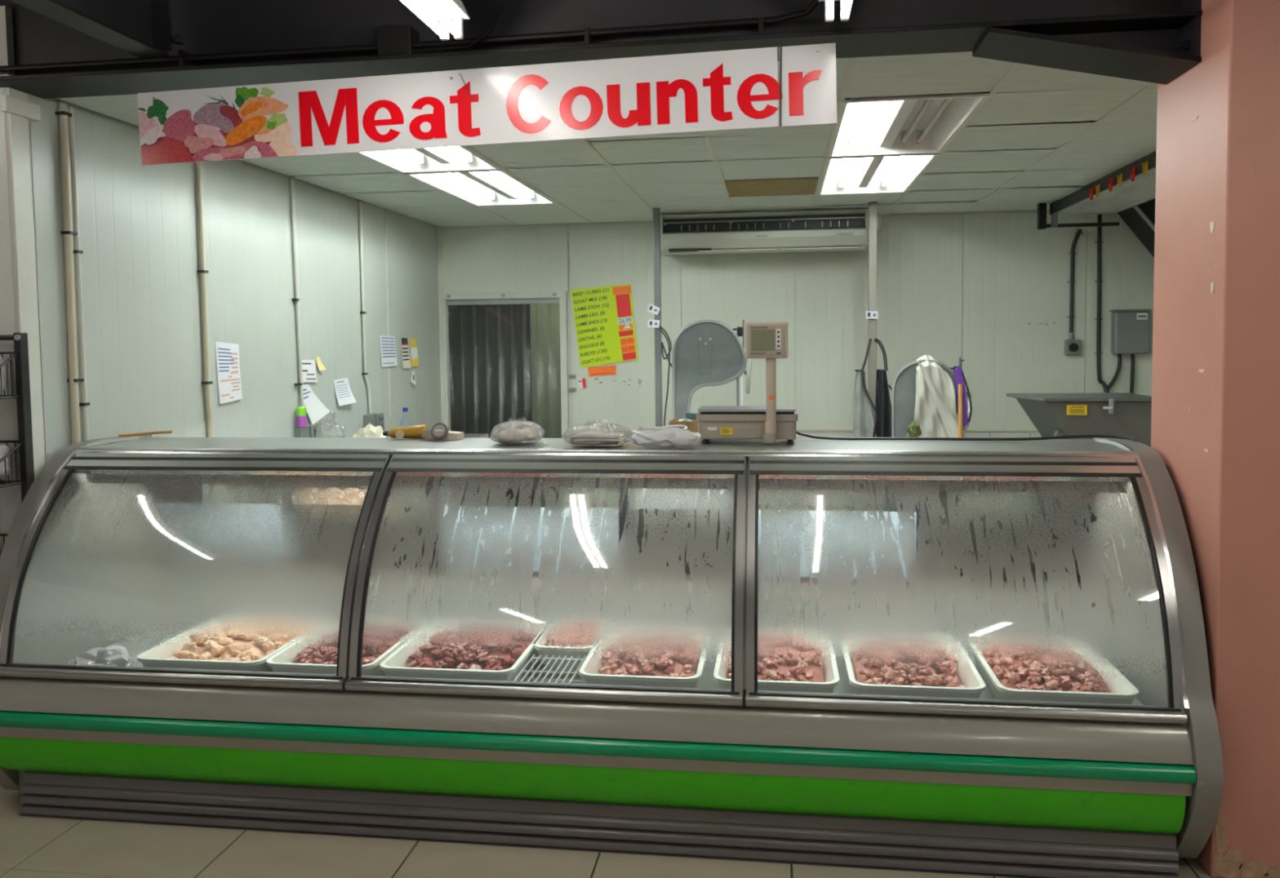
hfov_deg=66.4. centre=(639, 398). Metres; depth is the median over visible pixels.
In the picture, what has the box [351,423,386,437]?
cloth
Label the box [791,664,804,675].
meat chunk
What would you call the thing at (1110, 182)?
peg
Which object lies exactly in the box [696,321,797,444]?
scale
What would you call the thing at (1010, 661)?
heap
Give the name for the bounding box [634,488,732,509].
cabinet
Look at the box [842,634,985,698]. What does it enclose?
tray
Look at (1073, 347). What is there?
outlet
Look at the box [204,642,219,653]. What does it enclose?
meat chunk
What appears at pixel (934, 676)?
meat chunk
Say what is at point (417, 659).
meat chunk
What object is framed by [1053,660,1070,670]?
meat chunk
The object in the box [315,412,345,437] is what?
plastic bag
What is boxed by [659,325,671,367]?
cable
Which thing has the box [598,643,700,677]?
heap
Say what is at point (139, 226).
wall
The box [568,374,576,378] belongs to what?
tape patch
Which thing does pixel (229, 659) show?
meat chunk
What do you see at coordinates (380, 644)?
meat chunk
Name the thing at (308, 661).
meat chunk
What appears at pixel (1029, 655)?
meat chunk
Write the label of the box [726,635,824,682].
heap
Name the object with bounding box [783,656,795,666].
meat chunk
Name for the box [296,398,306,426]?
spray can
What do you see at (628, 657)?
meat chunk
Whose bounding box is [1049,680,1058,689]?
meat chunk
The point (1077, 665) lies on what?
meat chunk
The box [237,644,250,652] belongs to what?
meat chunk
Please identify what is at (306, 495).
chicken
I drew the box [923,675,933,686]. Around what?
meat chunk
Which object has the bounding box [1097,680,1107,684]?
meat chunk
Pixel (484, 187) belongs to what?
recessed light
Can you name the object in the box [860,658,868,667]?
meat chunk
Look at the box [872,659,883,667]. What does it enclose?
meat chunk
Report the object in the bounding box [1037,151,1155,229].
cable tray
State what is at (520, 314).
wall
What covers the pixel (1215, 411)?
pillar
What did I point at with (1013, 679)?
meat chunk
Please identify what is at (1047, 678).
meat chunk
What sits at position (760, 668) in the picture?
meat chunk
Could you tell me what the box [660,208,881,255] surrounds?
air conditioner
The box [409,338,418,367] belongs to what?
flyer
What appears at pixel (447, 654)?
meat chunk
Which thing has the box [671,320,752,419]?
saw
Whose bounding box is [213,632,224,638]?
meat chunk
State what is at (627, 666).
meat chunk
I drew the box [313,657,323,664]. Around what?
meat chunk
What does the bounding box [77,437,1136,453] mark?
countertop
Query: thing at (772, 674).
meat chunk
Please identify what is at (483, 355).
curtain
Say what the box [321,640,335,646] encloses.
meat chunk
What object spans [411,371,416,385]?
paper tag
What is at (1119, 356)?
conduit
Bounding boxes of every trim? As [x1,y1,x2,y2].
[0,94,40,121]
[7,87,44,479]
[384,211,391,416]
[436,226,448,506]
[577,429,1038,431]
[1133,205,1155,231]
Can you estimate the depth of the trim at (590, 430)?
7.86 m
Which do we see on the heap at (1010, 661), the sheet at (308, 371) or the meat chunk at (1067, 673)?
the meat chunk at (1067, 673)
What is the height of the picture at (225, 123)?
0.247 m
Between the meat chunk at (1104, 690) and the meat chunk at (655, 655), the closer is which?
the meat chunk at (1104, 690)
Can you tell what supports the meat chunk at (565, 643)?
on the heap at (558, 643)
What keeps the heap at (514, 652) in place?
in the tray at (394, 664)
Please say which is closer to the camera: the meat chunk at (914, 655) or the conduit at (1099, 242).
the meat chunk at (914, 655)
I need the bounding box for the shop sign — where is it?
[137,42,836,165]
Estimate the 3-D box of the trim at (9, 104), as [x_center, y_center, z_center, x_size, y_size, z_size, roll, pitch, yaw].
[-2.333,-1.093,3.687,0.026,0.060,0.170,0,3,8]
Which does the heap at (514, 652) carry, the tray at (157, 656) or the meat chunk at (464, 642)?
the meat chunk at (464, 642)
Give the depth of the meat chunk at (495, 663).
3.46 m
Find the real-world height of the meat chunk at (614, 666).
0.028 m
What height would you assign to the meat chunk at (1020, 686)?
0.035 m
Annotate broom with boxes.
[958,384,962,506]
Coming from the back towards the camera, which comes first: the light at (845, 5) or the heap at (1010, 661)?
the heap at (1010, 661)
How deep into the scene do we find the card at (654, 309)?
7.21 m
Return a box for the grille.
[662,213,865,232]
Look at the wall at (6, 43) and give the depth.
3.67 m
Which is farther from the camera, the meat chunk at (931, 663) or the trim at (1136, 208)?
the trim at (1136, 208)
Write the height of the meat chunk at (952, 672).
0.036 m
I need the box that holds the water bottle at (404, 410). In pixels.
[400,408,411,427]
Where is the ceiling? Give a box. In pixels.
[57,51,1157,226]
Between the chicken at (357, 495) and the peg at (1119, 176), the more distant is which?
the peg at (1119, 176)
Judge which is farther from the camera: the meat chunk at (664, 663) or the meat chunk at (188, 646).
the meat chunk at (188, 646)
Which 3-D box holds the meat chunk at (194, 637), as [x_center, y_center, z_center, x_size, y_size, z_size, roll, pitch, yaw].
[-1.679,0.917,3.720,0.044,0.054,0.065,0,3,13]
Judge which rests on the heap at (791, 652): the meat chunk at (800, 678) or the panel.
the meat chunk at (800, 678)
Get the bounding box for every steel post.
[653,208,662,426]
[853,201,892,511]
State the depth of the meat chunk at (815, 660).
3.43 m
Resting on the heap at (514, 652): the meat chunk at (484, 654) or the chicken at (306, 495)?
the meat chunk at (484, 654)
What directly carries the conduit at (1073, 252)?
attached to the wall at (990, 291)
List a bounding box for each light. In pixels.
[355,146,501,173]
[400,0,469,40]
[404,169,555,206]
[817,0,852,22]
[817,153,939,195]
[827,92,990,157]
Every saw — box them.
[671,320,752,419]
[885,359,971,512]
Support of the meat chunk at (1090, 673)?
on the heap at (1010, 661)
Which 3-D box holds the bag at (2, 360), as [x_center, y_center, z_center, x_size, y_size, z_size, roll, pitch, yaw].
[-2.429,-0.089,3.530,0.175,0.164,0.266,0,3,8]
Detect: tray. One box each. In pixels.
[137,620,303,672]
[266,621,426,676]
[379,620,545,681]
[533,624,599,671]
[578,640,707,688]
[713,630,839,693]
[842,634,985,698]
[968,635,1138,704]
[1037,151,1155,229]
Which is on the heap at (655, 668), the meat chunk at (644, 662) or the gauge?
the meat chunk at (644, 662)
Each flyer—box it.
[400,337,411,368]
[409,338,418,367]
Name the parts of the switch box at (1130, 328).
box lid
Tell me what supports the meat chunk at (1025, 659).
on the heap at (1010, 661)
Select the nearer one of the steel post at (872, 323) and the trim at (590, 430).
the steel post at (872, 323)
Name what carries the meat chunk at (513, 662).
on the heap at (514, 652)
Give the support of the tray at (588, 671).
on the display counter at (115, 541)
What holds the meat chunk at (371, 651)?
on the heap at (322, 648)
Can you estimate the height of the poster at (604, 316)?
0.686 m
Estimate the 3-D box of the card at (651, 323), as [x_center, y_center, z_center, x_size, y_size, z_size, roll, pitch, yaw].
[0.101,-0.551,7.222,0.089,0.062,0.004,0,3,8]
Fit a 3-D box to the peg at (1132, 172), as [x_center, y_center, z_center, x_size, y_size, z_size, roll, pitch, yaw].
[2.767,-1.255,5.494,0.018,0.075,0.060,0,3,8]
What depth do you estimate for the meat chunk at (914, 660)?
3.38 m
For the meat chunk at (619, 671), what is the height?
0.024 m
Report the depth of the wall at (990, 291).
7.81 m
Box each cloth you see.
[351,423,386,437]
[913,355,966,437]
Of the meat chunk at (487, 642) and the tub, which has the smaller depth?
the meat chunk at (487, 642)
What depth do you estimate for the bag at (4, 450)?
3.60 m
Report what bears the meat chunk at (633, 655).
on the heap at (655, 668)
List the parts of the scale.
platter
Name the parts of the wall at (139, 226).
wall panel, wall panel, wall panel, wall panel, wall panel, wall panel, wall panel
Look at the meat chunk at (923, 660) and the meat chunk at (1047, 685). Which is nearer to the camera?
the meat chunk at (1047, 685)
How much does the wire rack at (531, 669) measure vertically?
0.085 m
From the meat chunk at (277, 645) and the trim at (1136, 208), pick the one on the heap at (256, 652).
the meat chunk at (277, 645)
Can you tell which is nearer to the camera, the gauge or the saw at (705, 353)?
the gauge
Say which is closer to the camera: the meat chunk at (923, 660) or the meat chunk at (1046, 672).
the meat chunk at (1046, 672)
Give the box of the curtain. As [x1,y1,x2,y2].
[449,304,518,506]
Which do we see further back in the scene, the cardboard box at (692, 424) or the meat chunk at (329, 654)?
the cardboard box at (692, 424)
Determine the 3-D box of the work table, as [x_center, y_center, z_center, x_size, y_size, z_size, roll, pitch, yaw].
[-1.592,0.806,6.064,0.750,0.985,2.050,0,3,8]
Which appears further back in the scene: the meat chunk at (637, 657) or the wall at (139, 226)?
the wall at (139, 226)
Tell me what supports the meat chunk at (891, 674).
on the heap at (864, 674)
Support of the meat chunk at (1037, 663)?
on the heap at (1010, 661)
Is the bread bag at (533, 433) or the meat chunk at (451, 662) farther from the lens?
the bread bag at (533, 433)
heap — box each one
[173,622,297,661]
[298,630,409,665]
[404,628,537,671]
[540,623,595,668]
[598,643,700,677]
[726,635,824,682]
[850,643,961,687]
[980,644,1108,693]
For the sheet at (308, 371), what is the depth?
5.96 m
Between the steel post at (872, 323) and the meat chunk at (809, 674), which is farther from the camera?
the steel post at (872, 323)
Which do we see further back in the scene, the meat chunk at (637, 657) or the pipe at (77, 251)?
the pipe at (77, 251)
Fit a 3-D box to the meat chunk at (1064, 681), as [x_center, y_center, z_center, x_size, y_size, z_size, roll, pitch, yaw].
[1.392,0.932,3.212,0.044,0.044,0.048,-2,4,-23]
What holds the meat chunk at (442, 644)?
on the heap at (514, 652)
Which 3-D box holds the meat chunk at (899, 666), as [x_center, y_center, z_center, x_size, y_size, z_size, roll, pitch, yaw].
[0.880,0.913,3.316,0.043,0.038,0.033,0,4,19]
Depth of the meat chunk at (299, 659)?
3.55 m
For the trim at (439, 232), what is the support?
attached to the wall at (990, 291)
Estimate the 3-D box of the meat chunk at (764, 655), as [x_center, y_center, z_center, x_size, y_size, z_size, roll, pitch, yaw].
[0.434,0.907,3.444,0.053,0.030,0.033,3,5,45]
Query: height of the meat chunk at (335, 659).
0.043 m
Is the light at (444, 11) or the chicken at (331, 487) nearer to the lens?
the light at (444, 11)
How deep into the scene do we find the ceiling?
5.33 m
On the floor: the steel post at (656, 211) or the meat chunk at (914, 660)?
the steel post at (656, 211)
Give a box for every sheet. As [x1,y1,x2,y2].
[215,342,242,404]
[297,384,329,424]
[302,360,317,382]
[333,377,356,406]
[379,335,397,367]
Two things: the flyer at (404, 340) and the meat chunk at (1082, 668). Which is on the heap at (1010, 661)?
the meat chunk at (1082, 668)
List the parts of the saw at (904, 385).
saw frame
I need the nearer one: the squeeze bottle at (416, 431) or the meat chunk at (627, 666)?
the meat chunk at (627, 666)
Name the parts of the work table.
leg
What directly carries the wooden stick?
on the display counter at (115, 541)
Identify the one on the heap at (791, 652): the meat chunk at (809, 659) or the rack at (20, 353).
the meat chunk at (809, 659)
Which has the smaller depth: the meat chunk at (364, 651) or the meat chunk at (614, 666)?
the meat chunk at (614, 666)
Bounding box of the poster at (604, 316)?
[570,284,638,368]
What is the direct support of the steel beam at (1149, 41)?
attached to the ceiling
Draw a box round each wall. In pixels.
[0,5,46,544]
[0,71,443,544]
[441,208,1154,513]
[448,303,533,495]
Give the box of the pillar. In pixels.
[1151,0,1279,877]
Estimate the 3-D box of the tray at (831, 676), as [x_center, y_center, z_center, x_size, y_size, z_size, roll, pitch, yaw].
[0.483,0.956,3.470,0.411,0.105,0.598,0,3,8]
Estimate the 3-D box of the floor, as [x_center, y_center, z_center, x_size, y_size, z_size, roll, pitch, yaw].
[-0.361,1.536,2.773,10.500,0.120,15.200,0,3,8]
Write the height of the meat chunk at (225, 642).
0.031 m
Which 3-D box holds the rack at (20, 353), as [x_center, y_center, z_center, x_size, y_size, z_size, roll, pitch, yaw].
[-2.612,0.608,3.600,0.622,1.689,0.330,0,3,8]
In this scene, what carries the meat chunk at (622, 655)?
on the heap at (655, 668)
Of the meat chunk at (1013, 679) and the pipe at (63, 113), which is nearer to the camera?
the meat chunk at (1013, 679)
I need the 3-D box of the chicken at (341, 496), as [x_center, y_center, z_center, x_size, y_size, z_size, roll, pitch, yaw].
[-1.451,0.504,4.739,0.119,0.107,0.148,1,4,22]
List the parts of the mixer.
lid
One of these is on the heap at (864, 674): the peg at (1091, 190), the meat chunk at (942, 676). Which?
the meat chunk at (942, 676)
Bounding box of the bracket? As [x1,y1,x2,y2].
[1117,199,1155,257]
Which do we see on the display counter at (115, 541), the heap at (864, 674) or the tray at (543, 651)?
the tray at (543, 651)
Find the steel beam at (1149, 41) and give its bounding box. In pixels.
[0,0,1202,98]
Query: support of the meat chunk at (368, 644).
on the heap at (322, 648)
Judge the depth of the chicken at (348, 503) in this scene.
4.58 m
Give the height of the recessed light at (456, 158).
0.106 m
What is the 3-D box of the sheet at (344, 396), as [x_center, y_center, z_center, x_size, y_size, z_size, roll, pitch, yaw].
[-1.943,-0.042,6.417,0.036,0.178,0.255,0,3,14]
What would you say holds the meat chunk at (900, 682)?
on the heap at (864, 674)
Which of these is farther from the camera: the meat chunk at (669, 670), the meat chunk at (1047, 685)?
the meat chunk at (669, 670)
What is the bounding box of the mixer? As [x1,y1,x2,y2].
[1006,392,1151,514]
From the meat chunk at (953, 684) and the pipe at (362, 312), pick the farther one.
the pipe at (362, 312)
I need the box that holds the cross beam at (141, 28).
[9,0,184,57]
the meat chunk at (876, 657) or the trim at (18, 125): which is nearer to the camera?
the meat chunk at (876, 657)
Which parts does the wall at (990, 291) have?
panel, panel, panel, panel, panel, panel, panel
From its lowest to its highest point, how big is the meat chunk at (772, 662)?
0.026 m
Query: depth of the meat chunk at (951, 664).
3.35 m
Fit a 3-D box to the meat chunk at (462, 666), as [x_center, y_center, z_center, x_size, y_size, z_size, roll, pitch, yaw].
[-0.627,0.956,3.455,0.036,0.032,0.033,0,3,6]
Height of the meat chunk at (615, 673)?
0.034 m
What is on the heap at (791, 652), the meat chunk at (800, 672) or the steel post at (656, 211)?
the meat chunk at (800, 672)
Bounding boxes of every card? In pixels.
[646,303,660,315]
[648,320,659,328]
[866,311,878,319]
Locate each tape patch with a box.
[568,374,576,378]
[568,387,576,391]
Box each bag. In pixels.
[0,355,6,391]
[0,444,10,479]
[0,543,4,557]
[65,645,134,666]
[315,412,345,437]
[489,417,544,444]
[562,421,631,446]
[628,424,701,448]
[906,421,921,437]
[954,357,972,426]
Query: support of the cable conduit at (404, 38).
attached to the steel beam at (1149, 41)
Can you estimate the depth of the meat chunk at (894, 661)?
3.34 m
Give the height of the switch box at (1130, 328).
0.340 m
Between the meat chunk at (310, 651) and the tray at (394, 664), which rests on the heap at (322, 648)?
the meat chunk at (310, 651)
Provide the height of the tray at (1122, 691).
0.105 m
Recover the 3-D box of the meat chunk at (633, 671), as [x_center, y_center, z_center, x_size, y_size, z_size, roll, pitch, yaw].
[-0.026,0.946,3.378,0.027,0.026,0.030,0,3,13]
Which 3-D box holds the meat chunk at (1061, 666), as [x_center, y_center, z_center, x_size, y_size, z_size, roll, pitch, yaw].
[1.420,0.901,3.291,0.030,0.019,0.032,-1,3,-5]
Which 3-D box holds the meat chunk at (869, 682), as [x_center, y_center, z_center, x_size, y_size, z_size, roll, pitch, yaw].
[0.769,0.957,3.279,0.029,0.026,0.032,-2,4,-20]
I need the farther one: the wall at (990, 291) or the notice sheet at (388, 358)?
the wall at (990, 291)
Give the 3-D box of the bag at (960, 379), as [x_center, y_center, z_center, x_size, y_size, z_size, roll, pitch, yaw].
[1.994,-0.036,6.034,0.096,0.433,0.062,0,3,8]
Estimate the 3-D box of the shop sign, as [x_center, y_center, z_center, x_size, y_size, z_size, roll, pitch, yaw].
[-0.574,-0.983,3.302,2.434,0.301,0.012,0,3,8]
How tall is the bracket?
0.940 m
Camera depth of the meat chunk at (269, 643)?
3.65 m
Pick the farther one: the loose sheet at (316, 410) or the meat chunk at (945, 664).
the loose sheet at (316, 410)
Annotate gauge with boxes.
[431,422,448,439]
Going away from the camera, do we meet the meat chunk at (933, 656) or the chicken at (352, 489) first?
the meat chunk at (933, 656)
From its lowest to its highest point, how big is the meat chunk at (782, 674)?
0.036 m
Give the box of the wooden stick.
[118,430,172,436]
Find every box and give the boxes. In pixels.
[294,424,319,437]
[363,413,384,431]
[669,418,697,432]
[1109,309,1151,354]
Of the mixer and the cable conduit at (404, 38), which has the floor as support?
the mixer
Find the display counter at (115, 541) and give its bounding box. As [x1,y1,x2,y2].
[0,435,1223,877]
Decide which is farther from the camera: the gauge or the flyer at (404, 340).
the flyer at (404, 340)
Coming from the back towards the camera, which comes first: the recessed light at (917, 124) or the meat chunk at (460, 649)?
the recessed light at (917, 124)
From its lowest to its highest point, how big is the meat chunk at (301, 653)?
0.039 m
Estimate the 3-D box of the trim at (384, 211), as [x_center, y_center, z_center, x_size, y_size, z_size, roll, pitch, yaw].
[-1.847,-0.615,7.171,0.006,1.500,0.012,0,3,8]
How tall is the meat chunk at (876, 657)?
0.035 m
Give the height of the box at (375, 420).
0.135 m
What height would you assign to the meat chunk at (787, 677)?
0.029 m
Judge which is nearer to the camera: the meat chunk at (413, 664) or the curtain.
the meat chunk at (413, 664)
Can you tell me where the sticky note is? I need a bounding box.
[315,356,325,371]
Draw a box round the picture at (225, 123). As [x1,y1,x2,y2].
[138,86,297,164]
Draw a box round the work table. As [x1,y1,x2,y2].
[240,433,488,506]
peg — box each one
[1088,186,1093,199]
[1095,184,1100,197]
[1107,177,1113,191]
[1116,173,1122,187]
[1129,167,1135,182]
[1142,160,1148,176]
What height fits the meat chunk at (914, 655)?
0.028 m
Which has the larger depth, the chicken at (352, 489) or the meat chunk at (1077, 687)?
the chicken at (352, 489)
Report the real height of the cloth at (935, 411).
0.571 m
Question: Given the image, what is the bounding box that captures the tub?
[685,412,697,419]
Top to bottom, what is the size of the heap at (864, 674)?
0.110 m
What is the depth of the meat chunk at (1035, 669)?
3.25 m
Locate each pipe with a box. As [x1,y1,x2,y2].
[54,102,84,444]
[67,106,89,441]
[195,161,217,492]
[289,179,303,406]
[358,202,372,413]
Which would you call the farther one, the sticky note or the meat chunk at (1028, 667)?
the sticky note
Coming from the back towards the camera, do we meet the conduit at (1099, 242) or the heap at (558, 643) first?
the conduit at (1099, 242)
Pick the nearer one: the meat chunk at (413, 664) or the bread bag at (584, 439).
the meat chunk at (413, 664)
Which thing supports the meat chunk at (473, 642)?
on the heap at (514, 652)
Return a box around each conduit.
[0,0,819,71]
[1066,228,1084,333]
[1093,214,1110,393]
[1103,354,1121,392]
[1129,354,1134,393]
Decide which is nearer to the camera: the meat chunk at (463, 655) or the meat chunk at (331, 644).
the meat chunk at (463, 655)
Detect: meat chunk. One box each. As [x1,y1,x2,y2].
[177,649,190,659]
[180,642,196,651]
[188,633,203,642]
[198,652,214,660]
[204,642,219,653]
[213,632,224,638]
[218,637,232,646]
[224,644,240,656]
[224,657,240,661]
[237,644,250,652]
[262,640,275,651]
[267,634,278,642]
[273,641,283,649]
[293,655,306,663]
[294,651,304,658]
[303,649,314,653]
[303,659,314,663]
[311,650,324,659]
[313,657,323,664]
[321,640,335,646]
[324,648,336,659]
[332,656,337,662]
[362,648,367,656]
[363,641,373,648]
[365,646,377,655]
[372,642,377,648]
[373,654,380,658]
[374,640,384,650]
[408,662,417,667]
[414,656,423,661]
[431,661,439,667]
[440,641,447,649]
[444,642,455,648]
[444,651,454,659]
[444,658,456,667]
[455,652,468,659]
[457,646,464,653]
[457,663,467,669]
[458,637,470,646]
[463,644,471,649]
[469,638,479,645]
[474,651,488,662]
[484,641,493,648]
[488,660,501,667]
[498,640,515,652]
[508,659,515,666]
[546,634,555,644]
[561,636,568,645]
[600,666,608,673]
[606,671,618,675]
[607,657,616,666]
[609,662,617,670]
[614,668,624,674]
[617,645,631,657]
[623,662,633,672]
[624,650,638,659]
[624,653,631,662]
[628,667,635,675]
[632,653,643,661]
[638,658,650,666]
[642,654,653,664]
[651,650,661,657]
[659,659,668,667]
[664,666,673,675]
[671,673,679,677]
[674,652,680,658]
[683,664,691,671]
[757,653,768,658]
[757,663,765,671]
[765,670,777,680]
[769,660,778,668]
[771,654,782,664]
[779,672,790,681]
[782,673,791,681]
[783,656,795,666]
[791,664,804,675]
[795,669,805,675]
[796,675,809,681]
[799,659,808,666]
[801,653,813,663]
[803,668,814,680]
[810,654,820,663]
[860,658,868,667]
[865,679,874,684]
[870,655,879,663]
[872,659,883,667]
[872,676,883,684]
[880,657,890,666]
[884,668,898,682]
[888,657,898,666]
[893,662,902,671]
[894,676,903,685]
[902,663,911,675]
[906,668,916,675]
[911,657,919,662]
[912,653,919,659]
[919,653,930,666]
[919,669,927,675]
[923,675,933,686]
[924,659,937,669]
[925,666,937,675]
[928,653,942,666]
[931,673,944,684]
[933,662,944,672]
[937,674,944,679]
[941,661,949,667]
[944,675,954,683]
[944,682,955,687]
[946,662,954,668]
[946,666,956,677]
[993,665,1006,678]
[1007,671,1018,684]
[1012,671,1020,681]
[1012,684,1026,689]
[1018,657,1028,666]
[1026,653,1042,661]
[1026,663,1046,669]
[1027,657,1044,665]
[1033,661,1042,666]
[1033,667,1044,673]
[1040,668,1051,678]
[1043,675,1051,682]
[1044,680,1053,690]
[1046,664,1053,674]
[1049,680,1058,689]
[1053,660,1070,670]
[1057,675,1071,688]
[1058,663,1066,668]
[1061,668,1071,677]
[1067,669,1077,678]
[1070,681,1079,688]
[1071,685,1081,690]
[1075,662,1087,671]
[1078,666,1088,671]
[1084,669,1096,678]
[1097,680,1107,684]
[1101,687,1111,693]
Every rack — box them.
[0,333,34,543]
[513,654,586,683]
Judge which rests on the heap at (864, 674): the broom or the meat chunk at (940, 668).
the meat chunk at (940, 668)
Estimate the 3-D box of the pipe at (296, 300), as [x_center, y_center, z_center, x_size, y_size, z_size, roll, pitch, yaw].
[-2.028,-0.563,5.790,0.030,1.441,0.073,0,3,8]
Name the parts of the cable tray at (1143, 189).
rail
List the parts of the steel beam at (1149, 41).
plate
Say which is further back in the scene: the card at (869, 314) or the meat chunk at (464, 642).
the card at (869, 314)
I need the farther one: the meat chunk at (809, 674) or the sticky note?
the sticky note
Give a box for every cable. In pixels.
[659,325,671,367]
[659,328,670,426]
[795,431,1138,442]
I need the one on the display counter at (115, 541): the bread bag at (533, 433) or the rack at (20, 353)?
the bread bag at (533, 433)
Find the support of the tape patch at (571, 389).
attached to the wall at (990, 291)
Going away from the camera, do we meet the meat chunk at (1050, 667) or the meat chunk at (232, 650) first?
the meat chunk at (1050, 667)
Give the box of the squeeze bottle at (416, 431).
[382,424,428,439]
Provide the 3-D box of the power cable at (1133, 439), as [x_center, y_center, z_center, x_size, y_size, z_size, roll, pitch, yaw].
[1.222,0.191,3.662,1.269,0.135,0.236,1,4,24]
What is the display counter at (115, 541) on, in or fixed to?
on the floor
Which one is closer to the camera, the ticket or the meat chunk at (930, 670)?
the meat chunk at (930, 670)
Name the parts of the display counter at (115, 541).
trim, edge trim, panel, post, rail, sliding door, glass panel, sliding door, rail, post, sliding door, trim, trim, sliding door, post, sliding door, rail, glass panel, rail, kick panel, bumper rail, post, sliding door, trim, trim, sliding door, post, rail, glass panel, rail, sliding door, post, edge trim, panel, trim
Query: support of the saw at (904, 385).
on the floor
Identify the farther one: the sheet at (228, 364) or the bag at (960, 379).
the bag at (960, 379)
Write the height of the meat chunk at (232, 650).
0.050 m
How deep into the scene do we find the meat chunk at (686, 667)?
3.41 m
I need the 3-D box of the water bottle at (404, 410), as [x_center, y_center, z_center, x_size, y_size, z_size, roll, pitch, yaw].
[-1.506,0.179,6.292,0.069,0.236,0.069,0,3,8]
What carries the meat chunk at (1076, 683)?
on the heap at (1010, 661)
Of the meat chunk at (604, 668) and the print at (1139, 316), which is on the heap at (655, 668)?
the meat chunk at (604, 668)
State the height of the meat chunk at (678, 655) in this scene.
0.026 m
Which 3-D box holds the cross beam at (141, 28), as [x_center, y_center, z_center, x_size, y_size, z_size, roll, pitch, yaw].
[-2.120,-1.167,0.355,0.190,0.299,6.250,0,3,8]
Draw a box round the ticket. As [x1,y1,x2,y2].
[577,378,586,388]
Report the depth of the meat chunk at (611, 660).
3.44 m
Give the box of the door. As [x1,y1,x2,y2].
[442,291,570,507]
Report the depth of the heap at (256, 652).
3.69 m
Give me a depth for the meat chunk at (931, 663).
3.31 m
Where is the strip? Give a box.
[587,365,616,376]
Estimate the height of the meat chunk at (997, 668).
0.039 m
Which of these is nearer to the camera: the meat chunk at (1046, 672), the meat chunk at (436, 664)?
the meat chunk at (1046, 672)
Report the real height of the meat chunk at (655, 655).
0.032 m
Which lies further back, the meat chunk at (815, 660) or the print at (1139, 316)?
the print at (1139, 316)
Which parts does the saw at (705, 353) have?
blade, tension rod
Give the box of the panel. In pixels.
[529,303,562,507]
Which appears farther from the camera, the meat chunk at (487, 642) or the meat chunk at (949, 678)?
the meat chunk at (487, 642)
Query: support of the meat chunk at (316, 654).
on the heap at (322, 648)
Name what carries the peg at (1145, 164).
attached to the cable tray at (1143, 189)
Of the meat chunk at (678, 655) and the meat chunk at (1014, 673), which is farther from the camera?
the meat chunk at (678, 655)
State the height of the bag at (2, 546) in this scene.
0.104 m
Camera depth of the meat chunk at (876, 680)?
3.27 m
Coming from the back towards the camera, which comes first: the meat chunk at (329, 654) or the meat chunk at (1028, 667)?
the meat chunk at (329, 654)
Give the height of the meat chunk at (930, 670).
0.040 m
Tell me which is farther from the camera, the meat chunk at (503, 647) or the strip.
the strip
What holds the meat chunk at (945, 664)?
on the heap at (864, 674)
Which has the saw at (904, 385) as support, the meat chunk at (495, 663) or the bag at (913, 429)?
the bag at (913, 429)
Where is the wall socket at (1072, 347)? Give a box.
[1064,333,1080,355]
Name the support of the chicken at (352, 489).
on the chicken
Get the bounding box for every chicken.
[299,494,319,504]
[318,494,341,505]
[322,487,342,493]
[333,491,348,499]
[338,494,363,505]
[341,487,361,494]
[351,491,366,501]
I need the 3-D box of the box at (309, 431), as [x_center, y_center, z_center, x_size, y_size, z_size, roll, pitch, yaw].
[-1.990,0.223,5.877,0.078,0.120,0.200,0,3,8]
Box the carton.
[421,429,463,439]
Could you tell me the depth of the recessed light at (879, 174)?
6.16 m
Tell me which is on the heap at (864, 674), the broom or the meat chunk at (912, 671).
the meat chunk at (912, 671)
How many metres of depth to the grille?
7.41 m
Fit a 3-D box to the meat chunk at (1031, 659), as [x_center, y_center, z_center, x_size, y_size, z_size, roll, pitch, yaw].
[1.345,0.893,3.321,0.049,0.032,0.033,0,3,5]
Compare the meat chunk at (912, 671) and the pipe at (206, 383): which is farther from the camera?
the pipe at (206, 383)
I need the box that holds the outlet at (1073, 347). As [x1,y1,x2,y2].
[1068,342,1078,351]
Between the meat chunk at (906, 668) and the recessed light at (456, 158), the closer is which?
the meat chunk at (906, 668)
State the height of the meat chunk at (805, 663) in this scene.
0.027 m
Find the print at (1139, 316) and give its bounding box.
[1137,315,1146,317]
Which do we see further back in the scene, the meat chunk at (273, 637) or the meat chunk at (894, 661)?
the meat chunk at (273, 637)
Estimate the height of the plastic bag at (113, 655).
0.115 m
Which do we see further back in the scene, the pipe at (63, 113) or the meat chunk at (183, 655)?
the pipe at (63, 113)
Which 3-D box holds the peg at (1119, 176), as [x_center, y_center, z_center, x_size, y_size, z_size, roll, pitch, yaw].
[2.796,-1.268,5.702,0.018,0.075,0.060,0,3,8]
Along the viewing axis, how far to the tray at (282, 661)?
3.44 m
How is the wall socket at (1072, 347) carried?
attached to the wall at (990, 291)
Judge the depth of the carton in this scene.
3.96 m
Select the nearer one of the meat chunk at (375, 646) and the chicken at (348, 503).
the meat chunk at (375, 646)
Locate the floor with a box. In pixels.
[0,495,1220,877]
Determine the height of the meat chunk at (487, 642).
0.028 m
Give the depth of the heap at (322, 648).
3.61 m
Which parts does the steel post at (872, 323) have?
apron, apron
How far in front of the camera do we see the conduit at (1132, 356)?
7.51 m
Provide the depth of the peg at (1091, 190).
6.21 m

